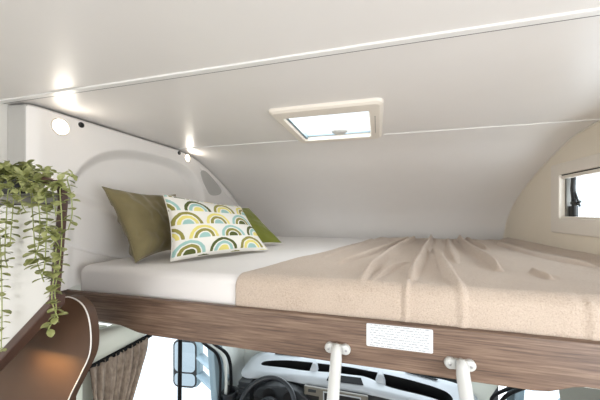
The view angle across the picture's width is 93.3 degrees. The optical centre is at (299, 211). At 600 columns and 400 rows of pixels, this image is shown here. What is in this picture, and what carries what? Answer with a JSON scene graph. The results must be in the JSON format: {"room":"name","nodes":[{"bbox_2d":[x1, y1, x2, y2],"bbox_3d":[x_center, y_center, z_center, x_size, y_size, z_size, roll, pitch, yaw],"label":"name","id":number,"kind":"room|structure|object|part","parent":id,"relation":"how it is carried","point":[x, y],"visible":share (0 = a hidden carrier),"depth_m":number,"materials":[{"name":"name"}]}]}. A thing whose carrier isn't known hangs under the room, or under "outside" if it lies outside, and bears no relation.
{"room":"vehicle interior","nodes":[
{"label":"vehicle interior","id":0,"kind":"room"},
{"bbox_2d":[0,103,80,289],"bbox_3d":[-1.440,0.715,-0.153,0.045,2.270,6.140,0,0,15],"label":"wall","id":1,"kind":"structure","parent":0,"point":[3,107],"depth_m":1.04,"materials":[{"name":"white paint"}]},
{"bbox_2d":[0,177,70,371],"bbox_3d":[-0.812,0.206,0.795,0.611,0.576,0.154,0,0,15],"label":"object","id":2,"kind":"object","parent":1,"relation":"attached to","point":[27,301],"visible":0.62,"depth_m":0.68,"materials":[{"name":"white"}]},
{"bbox_3d":[-0.841,0.223,0.739,0.587,0.485,0.018,0,0,15],"label":"door","id":3,"kind":"part","parent":2,"relation":"part of","materials":[{"name":"white"}]},
{"bbox_3d":[-0.846,0.345,0.743,0.574,0.298,0.036,0,0,15],"label":"rail","id":4,"kind":"part","parent":2,"relation":"part of","materials":[{"name":"brown wood"}]},
{"bbox_2d":[0,159,80,351],"bbox_3d":[-0.679,0.092,0.703,0.400,0.467,0.133,0,0,37],"label":"potted plant","id":5,"kind":"object","parent":2,"relation":"on","point":[15,179],"visible":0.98,"depth_m":0.63,"materials":[{"name":"green plant"}]},
{"bbox_3d":[-0.750,0.108,0.713,0.026,0.436,0.160,0,0,-38],"label":"stem","id":6,"kind":"part","parent":5,"relation":"part of","materials":[{"name":"green plant"}]},
{"bbox_3d":[-0.727,0.010,0.717,0.153,0.240,0.096,0,0,15],"label":"stem","id":7,"kind":"part","parent":5,"relation":"part of","materials":[{"name":"green plant"}]},
{"bbox_3d":[-0.730,-0.018,0.710,0.186,0.185,0.028,0,0,44],"label":"stem","id":8,"kind":"part","parent":5,"relation":"part of","materials":[{"name":"green plant"}]},
{"bbox_3d":[-0.769,-0.072,0.777,0.126,0.052,0.100,0,0,15],"label":"pot","id":9,"kind":"part","parent":5,"relation":"part of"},
{"bbox_3d":[-0.689,-0.054,0.700,0.027,0.110,0.153,0,0,-41],"label":"stem","id":10,"kind":"part","parent":5,"relation":"part of","materials":[{"name":"green plant"}]},
{"bbox_3d":[-0.665,0.000,0.696,0.249,0.221,0.104,0,0,15],"label":"stem","id":11,"kind":"part","parent":5,"relation":"part of","materials":[{"name":"green plant"}]},
{"bbox_3d":[-0.666,0.018,0.699,0.284,0.255,0.098,0,0,15],"label":"stem","id":12,"kind":"part","parent":5,"relation":"part of","materials":[{"name":"green plant"}]},
{"bbox_3d":[-0.660,0.023,0.698,0.224,0.264,0.096,0,0,15],"label":"stem","id":13,"kind":"part","parent":5,"relation":"part of","materials":[{"name":"green plant"}]},
{"bbox_3d":[-0.680,-0.050,0.696,0.331,0.118,0.031,0,0,31],"label":"stem","id":14,"kind":"part","parent":5,"relation":"part of","materials":[{"name":"green plant"}]},
{"bbox_3d":[-0.635,0.077,0.696,0.282,0.374,0.088,0,0,15],"label":"stem","id":15,"kind":"part","parent":5,"relation":"part of","materials":[{"name":"green plant"}]},
{"bbox_3d":[-0.632,-0.034,0.700,0.292,0.149,0.077,0,0,15],"label":"stem","id":16,"kind":"part","parent":5,"relation":"part of","materials":[{"name":"green plant"}]},
{"bbox_3d":[-0.531,0.131,0.612,0.021,0.203,0.036,0,0,-24],"label":"stem","id":17,"kind":"part","parent":5,"relation":"part of","materials":[{"name":"green plant"}]},
{"bbox_3d":[-0.570,0.067,0.656,0.069,0.298,0.014,0,0,15],"label":"frame post","id":18,"kind":"part","parent":2,"relation":"part of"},
{"bbox_2d":[7,104,238,290],"bbox_3d":[-0.793,-0.041,1.884,0.117,0.706,1.768,0,0,15],"label":"wall panel","id":19,"kind":"object","parent":1,"relation":"attached to","point":[100,156],"depth_m":1.30,"materials":[{"name":"white plastic"}]},
{"bbox_2d":[50,118,69,135],"bbox_3d":[-0.946,-0.336,1.117,0.011,0.068,0.068,0,0,15],"label":"light","id":20,"kind":"object","parent":19,"relation":"in","point":[59,126],"visible":1,"depth_m":1.11,"materials":[{"name":"beige plastic"}]},
{"bbox_2d":[184,154,189,161],"bbox_3d":[-0.741,-0.355,1.860,0.011,0.052,0.052,0,0,15],"label":"light","id":21,"kind":"object","parent":19,"relation":"in","point":[187,157],"visible":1,"depth_m":1.85,"materials":[{"name":"beige plastic"}]},
{"bbox_2d":[244,349,261,365],"bbox_3d":[-0.415,1.383,2.339,0.410,0.880,0.050,0,0,15],"label":"trim","id":22,"kind":"structure","parent":1,"relation":"attached to","point":[248,354],"depth_m":2.31,"materials":[{"name":"grey plastic"}]},
{"bbox_2d":[88,335,151,399],"bbox_3d":[-0.685,0.911,1.127,0.080,0.727,0.292,0,0,15],"label":"curtain","id":23,"kind":"object","parent":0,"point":[115,376],"visible":0.98,"depth_m":1.10,"materials":[{"name":"fabric"}]},
{"bbox_2d":[0,0,599,148],"bbox_3d":[-0.467,-0.420,-0.950,2.335,0.040,5.120,0,0,15],"label":"ceiling","id":24,"kind":"structure","parent":0,"point":[548,72],"depth_m":0.76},
{"bbox_2d":[0,7,599,103],"bbox_3d":[-0.005,-0.398,0.725,2.255,0.006,0.020,0,0,15],"label":"trim","id":25,"kind":"structure","parent":24,"relation":"attached to","point":[593,11],"depth_m":0.69,"materials":[{"name":"white plastic"}]},
{"bbox_2d":[268,98,383,142],"bbox_3d":[0.148,-0.398,1.292,0.440,0.036,0.520,0,0,15],"label":"roof hatch","id":26,"kind":"object","parent":24,"relation":"attached to","point":[374,106],"visible":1,"depth_m":1.13,"materials":[{"name":"beige plastic"}]},
{"bbox_3d":[0.192,-0.396,1.373,0.090,0.032,0.090,0,0,15],"label":"latch knob","id":27,"kind":"part","parent":26,"relation":"part of","materials":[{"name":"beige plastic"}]},
{"bbox_2d":[177,121,596,239],"bbox_3d":[0.353,0.015,2.024,2.335,0.910,1.050,0,0,15],"label":"wall","id":28,"kind":"structure","parent":0,"point":[465,183],"depth_m":1.99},
{"bbox_2d":[76,324,232,399],"bbox_3d":[-0.641,1.127,1.523,0.126,1.345,1.004,0,0,19],"label":"door","id":29,"kind":"structure","parent":28,"relation":"in","point":[218,378],"depth_m":1.79,"materials":[{"name":"black metal"}]},
{"bbox_2d":[173,339,228,389],"bbox_3d":[-0.734,1.166,2.143,0.518,0.370,0.142,0,0,26],"label":"mirror","id":30,"kind":"object","parent":29,"relation":"attached to","point":[193,357],"visible":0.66,"depth_m":2.16,"materials":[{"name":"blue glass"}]},
{"bbox_3d":[-0.883,1.284,2.169,0.167,0.093,0.003,0,0,7],"label":"wide angle glass","id":31,"kind":"part","parent":30,"relation":"part of","materials":[{"name":"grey mirror"}]},
{"bbox_2d":[92,324,243,386],"bbox_3d":[-0.592,1.129,1.751,0.128,1.342,1.538,0,0,15],"label":"door frame","id":32,"kind":"structure","parent":28,"relation":"attached to","point":[112,338],"depth_m":1.13,"materials":[{"name":"white plastic"}]},
{"bbox_2d":[60,289,599,390],"bbox_3d":[0.277,0.387,1.648,2.194,0.138,1.655,0,0,15],"label":"bed","id":33,"kind":"object","parent":28,"relation":"attached to","point":[532,362],"visible":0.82,"depth_m":0.82,"materials":[{"name":"brown wood"}]},
{"bbox_2d":[81,236,367,304],"bbox_3d":[0.301,0.278,1.639,2.110,0.115,1.560,0,0,15],"label":"mattress","id":34,"kind":"object","parent":33,"relation":"on","point":[208,278],"visible":0.34,"depth_m":1.13,"materials":[{"name":"fabric"}]},
{"bbox_2d":[102,186,175,262],"bbox_3d":[-0.709,0.050,1.393,0.184,0.320,0.432,0,0,15],"label":"cushion","id":35,"kind":"object","parent":34,"relation":"on","point":[143,219],"visible":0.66,"depth_m":1.26,"materials":[{"name":"green fabric"}]},
{"bbox_2d":[163,194,267,261],"bbox_3d":[-0.451,0.064,1.471,0.291,0.292,0.534,0,0,44],"label":"cushion","id":36,"kind":"object","parent":34,"relation":"on","point":[198,228],"visible":1,"depth_m":1.33,"materials":[{"name":"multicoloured fabric"}]},
{"bbox_2d":[242,208,281,242],"bbox_3d":[-0.355,0.087,1.836,0.378,0.238,0.310,0,0,-42],"label":"cushion","id":37,"kind":"object","parent":34,"relation":"on","point":[265,235],"visible":0.27,"depth_m":1.84,"materials":[{"name":"green fabric"}]},
{"bbox_2d":[235,235,599,340],"bbox_3d":[0.658,0.244,1.525,1.396,0.156,1.561,0,0,15],"label":"throw blanket","id":38,"kind":"object","parent":34,"relation":"on","point":[506,284],"visible":1,"depth_m":0.90,"materials":[{"name":"beige fabric"}]},
{"bbox_2d":[179,119,599,148],"bbox_3d":[0.269,-0.400,1.503,2.140,0.008,0.012,0,0,15],"label":"trim","id":39,"kind":"structure","parent":28,"relation":"attached to","point":[591,119],"depth_m":1.38,"materials":[{"name":"white plastic"}]},
{"bbox_2d":[490,387,525,399],"bbox_3d":[1.156,1.127,1.259,0.115,1.345,1.449,0,0,12],"label":"door","id":40,"kind":"structure","parent":28,"relation":"in","point":[512,393],"depth_m":1.64,"materials":[{"name":"black plastic"}]},
{"bbox_2d":[559,387,599,399],"bbox_3d":[1.050,1.147,0.950,0.050,1.385,0.530,0,0,15],"label":"trim","id":41,"kind":"structure","parent":28,"relation":"attached to","point":[574,393],"depth_m":1.07,"materials":[{"name":"grey plastic"}]},
{"bbox_2d":[421,374,497,399],"bbox_3d":[0.505,1.490,2.267,1.870,0.720,0.040,0,0,15],"label":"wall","id":42,"kind":"structure","parent":0,"point":[442,378],"depth_m":2.08,"materials":[{"name":"grey plastic"}]},
{"bbox_2d":[504,122,599,254],"bbox_3d":[0.778,0.715,-0.764,0.045,2.270,6.140,0,0,15],"label":"wall","id":43,"kind":"structure","parent":0,"point":[529,219],"depth_m":1.62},
{"bbox_2d":[503,120,599,238],"bbox_3d":[1.353,0.035,1.418,0.008,0.875,1.612,0,0,15],"label":"trim","id":44,"kind":"structure","parent":43,"relation":"attached to","point":[593,124],"depth_m":1.60,"materials":[{"name":"beige plastic"}]},
{"bbox_2d":[551,153,599,237],"bbox_3d":[1.277,-0.072,1.076,0.057,0.368,0.993,0,0,15],"label":"window","id":45,"kind":"structure","parent":43,"relation":"in","point":[565,202],"depth_m":1.42,"materials":[{"name":"beige plastic"}]},
{"bbox_3d":[1.268,0.028,1.090,0.018,0.009,0.807,0,0,15],"label":"rail","id":46,"kind":"part","parent":45,"relation":"part of","materials":[{"name":"beige plastic"}]},
{"bbox_3d":[-0.355,1.875,-0.545,2.355,0.050,6.040,0,0,15],"label":"floor","id":47,"kind":"structure","parent":0,"visible":0},
{"bbox_2d":[0,295,98,399],"bbox_3d":[-0.843,1.046,0.904,0.494,1.587,0.030,0,0,15],"label":"partition panel","id":48,"kind":"object","parent":47,"relation":"on","point":[56,367],"visible":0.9,"depth_m":0.86,"materials":[{"name":"brown wood"}]},
{"bbox_2d":[221,352,477,399],"bbox_3d":[0.283,1.435,1.877,1.592,0.730,0.511,0,0,15],"label":"dashboard","id":49,"kind":"object","parent":47,"relation":"on","point":[308,378],"visible":0.89,"depth_m":1.87,"materials":[{"name":"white plastic"}]},
{"bbox_2d":[239,375,309,399],"bbox_3d":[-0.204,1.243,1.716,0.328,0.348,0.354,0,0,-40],"label":"steering wheel","id":50,"kind":"object","parent":49,"relation":"attached to","point":[285,383],"visible":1,"depth_m":1.81,"materials":[{"name":"black plastic"}]},
{"bbox_3d":[0.256,1.195,1.735,0.217,0.138,0.004,0,0,15],"label":"screen glass","id":51,"kind":"part","parent":49,"relation":"part of","materials":[{"name":"grey glass"}]},
{"bbox_2d":[327,375,362,384],"bbox_3d":[0.297,1.102,1.864,0.236,0.004,0.075,0,0,12],"label":"display","id":52,"kind":"object","parent":49,"relation":"attached to","point":[345,379],"depth_m":1.85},
{"bbox_2d":[406,372,437,379],"bbox_3d":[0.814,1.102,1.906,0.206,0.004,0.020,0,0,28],"label":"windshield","id":53,"kind":"object","parent":49,"relation":"attached to","point":[412,376],"depth_m":1.89,"materials":[{"name":"glass"}]},
{"bbox_2d":[471,382,498,399],"bbox_3d":[1.133,1.169,1.768,0.184,0.337,0.050,0,0,15],"label":"trim","id":54,"kind":"structure","parent":49,"relation":"attached to","point":[482,391],"depth_m":1.74,"materials":[{"name":"white plastic"}]},
{"bbox_2d":[327,343,473,399],"bbox_3d":[0.124,1.117,0.270,0.362,1.465,1.088,0,0,15],"label":"ladder","id":55,"kind":"object","parent":47,"relation":"on","point":[464,384],"visible":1,"depth_m":0.75,"materials":[{"name":"white metal"}]}
]}

